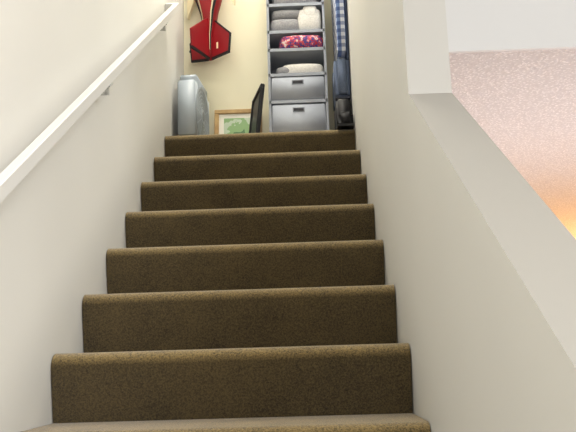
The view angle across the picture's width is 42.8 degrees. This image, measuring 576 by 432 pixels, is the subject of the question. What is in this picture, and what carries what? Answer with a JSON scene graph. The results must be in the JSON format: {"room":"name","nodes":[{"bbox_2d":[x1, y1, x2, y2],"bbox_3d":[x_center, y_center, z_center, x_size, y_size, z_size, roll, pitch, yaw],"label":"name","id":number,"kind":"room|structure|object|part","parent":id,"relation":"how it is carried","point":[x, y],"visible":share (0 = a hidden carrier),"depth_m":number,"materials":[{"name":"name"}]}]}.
{"room":"staircase","nodes":[
{"label":"staircase","id":0,"kind":"room"},
{"bbox_2d":[0,0,183,431],"bbox_3d":[-0.791,-0.901,0.820,0.120,5.100,7.645,-2,-11,1],"label":"wall","id":1,"kind":"structure","parent":0,"point":[59,224],"depth_m":2.21,"materials":[{"name":"paint"}]},
{"bbox_2d":[0,3,179,203],"bbox_3d":[-0.646,-0.205,1.922,0.076,2.688,3.799,-2,-11,1],"label":"handrail","id":2,"kind":"object","parent":1,"relation":"attached to","point":[15,172],"visible":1,"depth_m":2.09,"materials":[{"name":"white wood"}]},
{"bbox_2d":[184,0,334,134],"bbox_3d":[-0.106,-1.364,4.724,1.112,2.740,0.120,-2,-11,1],"label":"wall","id":3,"kind":"structure","parent":0,"point":[232,80],"depth_m":4.59,"materials":[{"name":"paint"}]},
{"bbox_2d":[187,0,235,62],"bbox_3d":[-0.503,-1.527,4.587,0.288,1.182,0.283,2,-12,-20],"label":"kite","id":4,"kind":"object","parent":3,"relation":"attached to","point":[210,41],"visible":1,"depth_m":4.46,"materials":[{"name":"red fabric"},{"name":"black fabric"}]},
{"bbox_3d":[-0.524,-0.977,4.385,0.012,0.027,0.183,-8,-13,29],"label":"fin trim","id":5,"kind":"part","parent":4,"relation":"part of","materials":[{"name":"black"}]},
{"bbox_3d":[-0.541,-0.954,4.511,0.128,0.032,0.012,-8,-13,29],"label":"elevator trim","id":6,"kind":"part","parent":4,"relation":"part of","materials":[{"name":"black"}]},
{"bbox_3d":[-0.405,-0.973,4.436,0.128,0.032,0.012,-8,-13,29],"label":"elevator trim","id":7,"kind":"part","parent":4,"relation":"part of","materials":[{"name":"black"}]},
{"bbox_2d":[346,0,575,431],"bbox_3d":[0.364,-0.661,2.233,0.112,5.100,4.475,-2,-11,1],"label":"wall","id":8,"kind":"structure","parent":0,"point":[481,270],"depth_m":1.47,"materials":[{"name":"paint"}]},
{"bbox_2d":[331,0,345,60],"bbox_3d":[0.289,-1.237,4.296,0.058,0.764,0.479,-2,-11,1],"label":"shirt","id":9,"kind":"object","parent":8,"relation":"hanging from","point":[337,6],"visible":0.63,"depth_m":4.07,"materials":[{"name":"fabric"}]},
{"bbox_2d":[332,0,350,110],"bbox_3d":[0.293,-1.033,4.226,0.086,0.856,0.320,-2,-11,1],"label":"jeans","id":10,"kind":"object","parent":8,"relation":"hanging from","point":[341,71],"visible":0.62,"depth_m":4.03,"materials":[{"name":"fabric"}]},
{"bbox_3d":[0.304,-0.719,4.252,0.085,0.240,0.150,-2,-11,1],"label":"leg","id":11,"kind":"part","parent":10,"relation":"part of","materials":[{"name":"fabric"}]},
{"bbox_3d":[0.299,-0.752,4.085,0.085,0.240,0.150,-2,-11,1],"label":"leg","id":12,"kind":"part","parent":10,"relation":"part of","materials":[{"name":"fabric"}]},
{"bbox_2d":[445,0,575,52],"bbox_3d":[2.672,-1.899,2.152,4.588,2.836,0.012,-2,-11,1],"label":"wall","id":13,"kind":"structure","parent":0,"point":[473,26],"depth_m":1.93,"materials":[{"name":"paint"}]},
{"bbox_2d":[449,49,575,238],"bbox_3d":[2.798,0.030,4.918,4.588,0.100,6.158,-2,-11,1],"label":"ceiling","id":14,"kind":"structure","parent":0,"point":[524,101],"depth_m":2.40,"materials":[{"name":"white paint"}]},
{"bbox_3d":[2.182,1.891,2.006,5.820,0.100,11.200,-2,-11,1],"label":"floor","id":15,"kind":"structure","parent":0,"visible":0},
{"bbox_2d":[21,129,430,431],"bbox_3d":[-0.151,0.587,2.172,0.994,2.660,4.141,-2,-11,1],"label":"staircase","id":16,"kind":"structure","parent":15,"relation":"on","point":[247,291],"depth_m":2.33,"materials":[{"name":"brown carpet"}]},
{"bbox_2d":[178,74,208,135],"bbox_3d":[-0.547,-0.582,4.281,0.124,0.462,0.380,-3,-11,6],"label":"box fan","id":17,"kind":"object","parent":16,"relation":"on","point":[193,104],"visible":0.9,"depth_m":4.11,"materials":[{"name":"grey plastic"}]},
{"bbox_2d":[196,87,208,134],"bbox_3d":[-0.496,-0.576,4.274,0.032,0.344,0.343,-2,-11,1],"label":"grille","id":18,"kind":"object","parent":17,"relation":"attached to","point":[202,104],"depth_m":4.25,"materials":[{"name":"grey plastic"}]},
{"bbox_2d":[214,109,261,133],"bbox_3d":[-0.300,-0.493,4.439,0.290,0.333,0.082,-2,-11,1],"label":"picture frame","id":19,"kind":"object","parent":16,"relation":"on","point":[233,121],"visible":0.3,"depth_m":4.47,"materials":[{"name":"brown wood"}]},
{"bbox_2d":[224,118,249,133],"bbox_3d":[-0.301,-0.494,4.436,0.174,0.219,0.002,-2,-21,1],"label":"painting","id":20,"kind":"object","parent":19,"relation":"attached to","point":[231,125],"depth_m":4.46},
{"bbox_2d":[249,83,264,132],"bbox_3d":[-0.191,-0.546,4.281,0.069,0.369,0.300,1,-11,-12],"label":"picture frame","id":21,"kind":"object","parent":16,"relation":"on","point":[257,102],"visible":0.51,"depth_m":4.23,"materials":[{"name":"black"}]},
{"bbox_2d":[251,95,258,132],"bbox_3d":[-0.194,-0.546,4.280,0.002,0.310,0.240,8,-13,-11],"label":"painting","id":22,"kind":"object","parent":21,"relation":"attached to","point":[254,118],"depth_m":4.30},
{"bbox_2d":[266,0,328,131],"bbox_3d":[0.051,-1.043,4.409,0.339,1.380,0.301,-2,-11,1],"label":"organizer","id":23,"kind":"object","parent":16,"relation":"on","point":[296,40],"visible":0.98,"depth_m":4.25,"materials":[{"name":"grey"}]},
{"bbox_2d":[276,67,288,73],"bbox_3d":[-0.003,-0.827,4.344,0.140,0.054,0.216,-2,-11,1],"label":"folded towel","id":24,"kind":"object","parent":23,"relation":"on","point":[282,70],"depth_m":4.24,"materials":[{"name":"grey fabric"}]},
{"bbox_3d":[0.061,-0.708,4.339,0.307,0.140,0.271,-2,-11,1],"label":"drawer","id":25,"kind":"part","parent":23,"relation":"part of","materials":[{"name":"grey fabric"}]},
{"bbox_3d":[0.061,-0.606,4.181,0.056,0.016,0.006,-2,-11,1],"label":"drawer handle","id":26,"kind":"part","parent":23,"relation":"part of","materials":[{"name":"grey"}]},
{"bbox_3d":[0.067,-0.502,4.299,0.307,0.228,0.271,-2,-11,1],"label":"drawer","id":27,"kind":"part","parent":23,"relation":"part of","materials":[{"name":"grey fabric"}]},
{"bbox_2d":[279,35,322,47],"bbox_3d":[0.082,-0.995,4.374,0.281,0.097,0.259,-2,-11,1],"label":"patterned blanket","id":28,"kind":"object","parent":23,"relation":"on","point":[285,41],"depth_m":4.26,"materials":[{"name":"fabric"}]},
{"bbox_2d":[283,64,323,72],"bbox_3d":[0.087,-0.833,4.353,0.270,0.076,0.248,-2,-11,1],"label":"folded towel","id":29,"kind":"object","parent":23,"relation":"on","point":[293,68],"depth_m":4.24,"materials":[{"name":"white fabric"}]},
{"bbox_2d":[334,99,353,129],"bbox_3d":[0.301,-0.529,3.998,0.086,0.200,0.385,-2,-11,1],"label":"boots","id":30,"kind":"object","parent":16,"relation":"on","point":[343,118],"visible":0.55,"depth_m":3.84,"materials":[{"name":"black leather"}]}
]}

